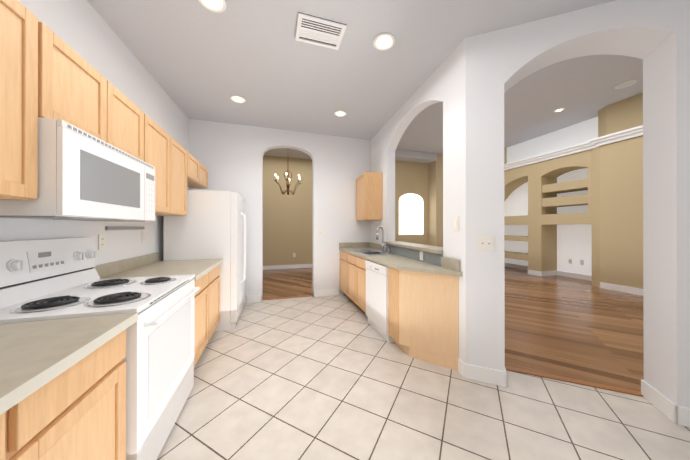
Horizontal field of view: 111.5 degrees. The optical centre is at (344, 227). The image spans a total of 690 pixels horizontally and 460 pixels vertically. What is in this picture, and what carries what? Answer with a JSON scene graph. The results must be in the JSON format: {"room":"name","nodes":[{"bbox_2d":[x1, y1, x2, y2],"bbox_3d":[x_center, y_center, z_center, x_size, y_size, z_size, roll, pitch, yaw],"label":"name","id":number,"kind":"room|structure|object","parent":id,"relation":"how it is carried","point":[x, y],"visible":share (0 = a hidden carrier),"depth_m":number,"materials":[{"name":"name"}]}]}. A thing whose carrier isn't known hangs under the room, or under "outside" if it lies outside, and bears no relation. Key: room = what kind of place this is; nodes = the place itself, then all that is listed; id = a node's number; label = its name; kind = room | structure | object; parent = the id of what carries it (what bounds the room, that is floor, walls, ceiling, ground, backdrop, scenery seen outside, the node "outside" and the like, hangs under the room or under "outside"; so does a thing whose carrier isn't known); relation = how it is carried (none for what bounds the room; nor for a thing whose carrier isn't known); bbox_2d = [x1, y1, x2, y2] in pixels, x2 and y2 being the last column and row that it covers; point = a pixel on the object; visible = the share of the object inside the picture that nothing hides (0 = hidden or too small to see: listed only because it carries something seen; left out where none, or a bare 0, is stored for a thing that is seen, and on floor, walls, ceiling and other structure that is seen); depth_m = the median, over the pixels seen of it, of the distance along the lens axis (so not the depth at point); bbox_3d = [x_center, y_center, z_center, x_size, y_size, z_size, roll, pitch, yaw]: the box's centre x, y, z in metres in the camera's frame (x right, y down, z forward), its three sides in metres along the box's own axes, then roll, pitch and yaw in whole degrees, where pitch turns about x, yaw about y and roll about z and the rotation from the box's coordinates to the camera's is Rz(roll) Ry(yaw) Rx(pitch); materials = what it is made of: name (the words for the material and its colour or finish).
{"room":"kitchen","nodes":[
{"label":"kitchen","id":0,"kind":"room"},
{"bbox_2d":[0,0,689,407],"bbox_3d":[1.236,-0.315,1.136,5.876,3.220,7.540,0,0,-17],"label":"wall","id":1,"kind":"structure","parent":0,"point":[470,82],"depth_m":1.96,"materials":[{"name":"white paint"}]},
{"bbox_2d":[0,0,59,199],"bbox_3d":[-1.407,-0.510,0.733,0.330,0.790,0.626,0,0,-17],"label":"upper cabinet","id":2,"kind":"object","parent":1,"relation":"attached to","point":[46,71],"depth_m":0.96,"materials":[{"name":"brown wood"}]},
{"bbox_2d":[60,38,119,148],"bbox_3d":[-1.551,-0.692,1.206,0.330,0.425,0.489,0,0,-17],"label":"upper cabinet","id":3,"kind":"object","parent":1,"relation":"attached to","point":[89,102],"depth_m":1.29,"materials":[{"name":"brown wood"}]},
{"bbox_2d":[0,117,154,221],"bbox_3d":[-1.570,-0.260,1.394,0.406,0.434,0.856,0,0,-17],"label":"microwave","id":4,"kind":"object","parent":3,"relation":"attached to","point":[83,175],"visible":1,"depth_m":1.16,"materials":[{"name":"white"}]},
{"bbox_2d":[98,234,105,249],"bbox_3d":[-1.925,0.117,1.865,0.010,0.120,0.075,0,0,-17],"label":"outlet","id":5,"kind":"object","parent":1,"relation":"attached to","point":[101,241],"visible":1,"depth_m":1.85,"materials":[{"name":"white plastic"}]},
{"bbox_2d":[106,226,143,229],"bbox_3d":[-2.015,0.007,2.178,0.012,0.030,0.570,0,0,-17],"label":"strip","id":6,"kind":"object","parent":1,"relation":"attached to","point":[122,228],"visible":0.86,"depth_m":2.11,"materials":[{"name":"grey plastic"}]},
{"bbox_2d":[120,92,147,162],"bbox_3d":[-1.660,-0.691,1.561,0.330,0.425,0.489,0,0,-17],"label":"upper cabinet","id":7,"kind":"object","parent":1,"relation":"attached to","point":[133,121],"depth_m":1.71,"materials":[{"name":"brown wood"}]},
{"bbox_2d":[142,231,145,241],"bbox_3d":[-2.109,0.098,2.468,0.010,0.120,0.075,0,0,-17],"label":"outlet","id":8,"kind":"object","parent":1,"relation":"attached to","point":[143,236],"visible":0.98,"depth_m":2.46,"materials":[{"name":"white plastic"}]},
{"bbox_2d":[148,117,175,215],"bbox_3d":[-1.801,-0.518,2.024,0.330,0.770,0.606,0,0,-17],"label":"upper cabinet","id":9,"kind":"object","parent":1,"relation":"attached to","point":[161,146],"depth_m":2.18,"materials":[{"name":"brown wood"}]},
{"bbox_2d":[176,142,187,215],"bbox_3d":[-1.933,-0.517,2.459,0.330,0.770,0.541,0,0,-17],"label":"upper cabinet","id":10,"kind":"object","parent":1,"relation":"attached to","point":[181,154],"depth_m":2.61,"materials":[{"name":"brown wood"}]},
{"bbox_2d":[188,152,199,183],"bbox_3d":[-2.087,-0.751,2.964,0.330,0.300,0.514,0,0,-17],"label":"upper cabinet","id":11,"kind":"object","parent":1,"relation":"attached to","point":[193,164],"depth_m":3.02,"materials":[{"name":"brown wood"}]},
{"bbox_2d":[188,163,207,187],"bbox_3d":[-2.203,-0.750,3.343,0.330,0.300,0.514,0,0,-17],"label":"upper cabinet","id":12,"kind":"object","parent":1,"relation":"attached to","point":[203,170],"depth_m":3.45,"materials":[{"name":"brown wood"}]},
{"bbox_2d":[313,289,338,296],"bbox_3d":[-0.348,1.237,4.435,0.490,0.121,0.014,0,0,-17],"label":"baseboard","id":13,"kind":"structure","parent":1,"relation":"attached to","point":[329,292],"depth_m":4.43,"materials":[{"name":"white wood"}]},
{"bbox_2d":[356,172,382,220],"bbox_3d":[0.426,-0.534,4.317,0.318,0.810,0.649,0,0,-11],"label":"upper cabinet","id":14,"kind":"object","parent":1,"relation":"attached to","point":[369,203],"visible":1,"depth_m":4.01,"materials":[{"name":"brown wood"}]},
{"bbox_2d":[384,241,442,253],"bbox_3d":[0.906,0.248,3.101,0.270,0.038,1.514,0,0,-11],"label":"sill","id":15,"kind":"structure","parent":1,"relation":"on","point":[429,248],"depth_m":2.82,"materials":[{"name":"laminate"}]},
{"bbox_2d":[453,216,458,230],"bbox_3d":[1.010,-0.033,2.144,0.010,0.130,0.075,0,0,-11],"label":"light switch","id":16,"kind":"object","parent":1,"relation":"attached to","point":[456,223],"visible":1,"depth_m":2.13,"materials":[{"name":"white plastic"}]},
{"bbox_2d":[460,360,506,386],"bbox_3d":[1.253,1.233,1.996,0.426,0.121,0.225,0,0,-17],"label":"baseboard","id":17,"kind":"structure","parent":1,"relation":"attached to","point":[478,373],"depth_m":1.96,"materials":[{"name":"white wood"}]},
{"bbox_2d":[478,235,493,249],"bbox_3d":[1.175,0.127,1.960,0.118,0.118,0.016,0,0,23],"label":"light switch","id":18,"kind":"object","parent":1,"relation":"attached to","point":[485,242],"visible":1,"depth_m":1.96,"materials":[{"name":"white plastic"}]},
{"bbox_2d":[670,402,689,426],"bbox_3d":[3.211,1.231,1.113,1.747,0.121,1.443,0,0,-17],"label":"baseboard","id":19,"kind":"structure","parent":1,"relation":"attached to","point":[671,410],"depth_m":1.53,"materials":[{"name":"white wood"}]},
{"bbox_2d":[263,155,427,269],"bbox_3d":[-1.500,-0.668,7.547,9.700,3.950,0.120,0,0,-17],"label":"wall","id":20,"kind":"structure","parent":0,"point":[287,226],"depth_m":7.46,"materials":[{"name":"beige paint"}]},
{"bbox_2d":[263,264,311,269],"bbox_3d":[-0.906,1.243,7.652,10.900,0.121,0.014,0,0,-17],"label":"baseboard","id":21,"kind":"structure","parent":20,"relation":"attached to","point":[297,265],"depth_m":7.37,"materials":[{"name":"white wood"}]},
{"bbox_2d":[399,194,422,234],"bbox_3d":[2.451,-0.486,8.680,1.020,1.510,0.012,0,0,-17],"label":"arched window","id":22,"kind":"structure","parent":20,"relation":"in","point":[410,214],"depth_m":8.66,"materials":[{"name":"white glass"}]},
{"bbox_2d":[264,148,436,163],"bbox_3d":[-0.973,-2.420,6.028,9.580,0.448,3.100,0,0,-17],"label":"ceiling","id":23,"kind":"structure","parent":0,"point":[413,156],"depth_m":8.02,"materials":[{"name":"white paint"}]},
{"bbox_2d":[274,148,300,194],"bbox_3d":[-1.406,-1.496,5.800,0.671,1.397,0.700,0,0,-17],"label":"chandelier","id":24,"kind":"object","parent":23,"relation":"hanging from","point":[288,184],"visible":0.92,"depth_m":5.78,"materials":[{"name":"brown metal"}]},
{"bbox_2d":[87,0,614,139],"bbox_3d":[1.236,-1.726,1.139,5.876,0.596,7.540,0,0,-17],"label":"ceiling","id":25,"kind":"structure","parent":0,"point":[197,59],"depth_m":2.23,"materials":[{"name":"white paint"}]},
{"bbox_2d":[198,0,225,12],"bbox_3d":[-0.960,-1.633,1.692,0.190,0.011,0.190,0,0,-17],"label":"recessed light","id":26,"kind":"object","parent":25,"relation":"in","point":[218,6],"visible":0.98,"depth_m":1.73,"materials":[{"name":"white"}]},
{"bbox_2d":[230,95,245,102],"bbox_3d":[-1.417,-1.696,3.117,0.190,0.011,0.190,0,0,-17],"label":"recessed light","id":27,"kind":"object","parent":25,"relation":"in","point":[237,98],"visible":1,"depth_m":3.10,"materials":[{"name":"white"}]},
{"bbox_2d":[295,12,346,49],"bbox_3d":[-0.209,-1.632,1.973,0.385,0.014,0.265,0,0,-17],"label":"ceiling vent","id":28,"kind":"object","parent":25,"relation":"in","point":[318,31],"visible":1,"depth_m":1.95,"materials":[{"name":"grey metal"}]},
{"bbox_2d":[334,110,346,116],"bbox_3d":[-0.068,-1.695,3.509,0.190,0.011,0.190,0,0,-17],"label":"recessed light","id":29,"kind":"object","parent":25,"relation":"in","point":[340,113],"visible":1,"depth_m":3.50,"materials":[{"name":"white"}]},
{"bbox_2d":[373,33,394,50],"bbox_3d":[0.345,-1.632,2.074,0.190,0.011,0.190,0,0,-17],"label":"recessed light","id":30,"kind":"object","parent":25,"relation":"in","point":[383,41],"visible":1,"depth_m":2.06,"materials":[{"name":"white"}]},
{"bbox_2d":[157,294,689,459],"bbox_3d":[1.304,1.293,1.117,5.756,0.004,7.470,0,0,-17],"label":"floor","id":31,"kind":"structure","parent":0,"point":[336,377],"depth_m":1.69,"materials":[{"name":"beige tile"}]},
{"bbox_2d":[0,380,51,459],"bbox_3d":[-1.073,0.862,0.210,0.666,0.864,0.744,0,0,-17],"label":"base cabinet","id":32,"kind":"object","parent":31,"relation":"on","point":[25,428],"depth_m":0.64,"materials":[{"name":"brown wood"}]},
{"bbox_2d":[52,329,125,459],"bbox_3d":[-1.223,0.863,0.701,0.666,0.864,0.570,0,0,-17],"label":"base cabinet","id":33,"kind":"object","parent":31,"relation":"on","point":[77,411],"depth_m":0.87,"materials":[{"name":"brown wood"}]},
{"bbox_2d":[0,237,199,459],"bbox_3d":[-1.388,0.683,1.390,0.753,1.225,0.836,0,0,-17],"label":"range","id":34,"kind":"object","parent":31,"relation":"on","point":[47,279],"visible":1,"depth_m":1.27,"materials":[{"name":"white enamelled metal"},{"name":"black metal"},{"name":"chrome"}]},
{"bbox_2d":[194,270,211,366],"bbox_3d":[-1.642,0.866,2.074,0.666,0.864,0.613,0,0,-17],"label":"base cabinet","id":35,"kind":"object","parent":31,"relation":"on","point":[203,297],"depth_m":2.23,"materials":[{"name":"brown wood"}]},
{"bbox_2d":[163,189,245,331],"bbox_3d":[-1.849,0.417,3.310,0.858,1.765,0.898,0,0,-17],"label":"refrigerator","id":36,"kind":"object","parent":31,"relation":"on","point":[211,224],"visible":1,"depth_m":2.93,"materials":[{"name":"white metal"}]},
{"bbox_2d":[212,265,219,334],"bbox_3d":[-1.783,0.867,2.536,0.666,0.864,0.613,0,0,-17],"label":"base cabinet","id":37,"kind":"object","parent":31,"relation":"on","point":[216,271],"depth_m":2.73,"materials":[{"name":"brown wood"}]},
{"bbox_2d":[0,252,222,414],"bbox_3d":[-1.257,0.360,0.875,0.702,0.140,4.098,0,0,-17],"label":"countertop","id":38,"kind":"structure","parent":37,"relation":"on","point":[35,356],"depth_m":0.84,"materials":[{"name":"laminate"}]},
{"bbox_2d":[340,250,366,292],"bbox_3d":[0.260,0.870,4.331,0.596,0.864,0.570,0,0,-17],"label":"base cabinet","id":39,"kind":"object","parent":31,"relation":"on","point":[346,259],"depth_m":4.08,"materials":[{"name":"brown wood"}]},
{"bbox_2d":[339,242,461,275],"bbox_3d":[0.588,0.352,3.328,0.658,0.165,2.682,0,0,-17],"label":"countertop","id":40,"kind":"structure","parent":39,"relation":"on","point":[405,259],"depth_m":2.70,"materials":[{"name":"laminate"}]},
{"bbox_2d":[351,249,394,255],"bbox_3d":[0.406,0.479,3.694,0.410,0.180,0.790,0,0,-17],"label":"sink","id":41,"kind":"object","parent":40,"relation":"in","point":[370,252],"visible":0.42,"depth_m":3.70,"materials":[{"name":"silver metal"}]},
{"bbox_2d":[376,226,389,252],"bbox_3d":[0.564,0.185,3.572,0.173,0.404,0.246,0,0,-17],"label":"faucet","id":42,"kind":"object","parent":40,"relation":"on","point":[382,247],"visible":1,"depth_m":3.66,"materials":[{"name":"silver metal"}]},
{"bbox_2d":[344,266,365,314],"bbox_3d":[0.396,0.979,3.733,0.507,0.644,0.940,0,0,-17],"label":"base cabinet","id":43,"kind":"object","parent":31,"relation":"on","point":[354,276],"depth_m":3.59,"materials":[{"name":"brown wood"}]},
{"bbox_2d":[365,260,393,342],"bbox_3d":[0.584,0.867,2.979,0.461,0.863,0.610,0,0,-17],"label":"dishwasher","id":44,"kind":"object","parent":31,"relation":"on","point":[377,294],"visible":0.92,"depth_m":2.84,"materials":[{"name":"white"}]},
{"bbox_2d":[388,267,395,342],"bbox_3d":[0.722,0.867,2.581,0.428,0.864,0.228,0,0,-17],"label":"base cabinet","id":45,"kind":"object","parent":31,"relation":"on","point":[391,271],"depth_m":2.54,"materials":[{"name":"brown wood"}]},
{"bbox_2d":[396,269,458,370],"bbox_3d":[0.818,0.866,2.269,0.428,0.864,0.424,0,0,-17],"label":"base cabinet","id":46,"kind":"object","parent":31,"relation":"on","point":[423,316],"depth_m":2.25,"materials":[{"name":"brown wood"}]},
{"bbox_2d":[428,154,442,246],"bbox_3d":[3.765,-0.665,8.917,1.170,3.950,0.570,0,0,-17],"label":"wall","id":47,"kind":"structure","parent":0,"point":[435,168],"depth_m":8.55,"materials":[{"name":"beige paint"}]},
{"bbox_2d":[262,295,642,396],"bbox_3d":[0.421,1.290,3.002,2.926,0.010,3.419,0,0,-17],"label":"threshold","id":48,"kind":"object","parent":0,"point":[591,384],"depth_m":1.98,"materials":[{"name":"brown wood"}]},
{"bbox_2d":[263,266,643,391],"bbox_3d":[1.449,1.350,3.529,15.000,0.100,14.000,0,0,-17],"label":"floor","id":49,"kind":"structure","parent":0,"point":[573,328],"depth_m":3.14,"materials":[{"name":"brown wood"}]},
{"bbox_2d":[396,54,642,154],"bbox_3d":[1.449,-2.700,3.536,15.000,0.100,14.000,0,0,-17],"label":"ceiling","id":50,"kind":"structure","parent":0,"point":[580,89],"depth_m":4.87,"materials":[{"name":"white paint"}]},
{"bbox_2d":[554,108,564,111],"bbox_3d":[4.832,-2.639,5.300,0.190,0.011,0.190,0,0,-17],"label":"recessed light","id":51,"kind":"object","parent":50,"relation":"in","point":[559,109],"visible":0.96,"depth_m":5.29,"materials":[{"name":"white"}]},
{"bbox_2d":[615,80,636,88],"bbox_3d":[5.193,-2.642,4.354,0.260,0.010,0.260,0,0,-17],"label":"ceiling speaker","id":52,"kind":"object","parent":50,"relation":"attached to","point":[625,84],"visible":0.98,"depth_m":4.34,"materials":[{"name":"white"}]},
{"bbox_2d":[504,92,642,288],"bbox_3d":[5.688,-0.671,5.745,0.840,3.950,7.760,0,0,-17],"label":"wall","id":53,"kind":"structure","parent":0,"point":[586,206],"depth_m":5.71,"materials":[{"name":"beige paint"}]},
{"bbox_2d":[504,125,642,295],"bbox_3d":[5.666,-0.302,5.440,0.820,3.210,7.190,0,0,-17],"label":"trim","id":54,"kind":"structure","parent":53,"relation":"attached to","point":[637,131],"depth_m":5.27,"materials":[{"name":"white wood"}]}
]}

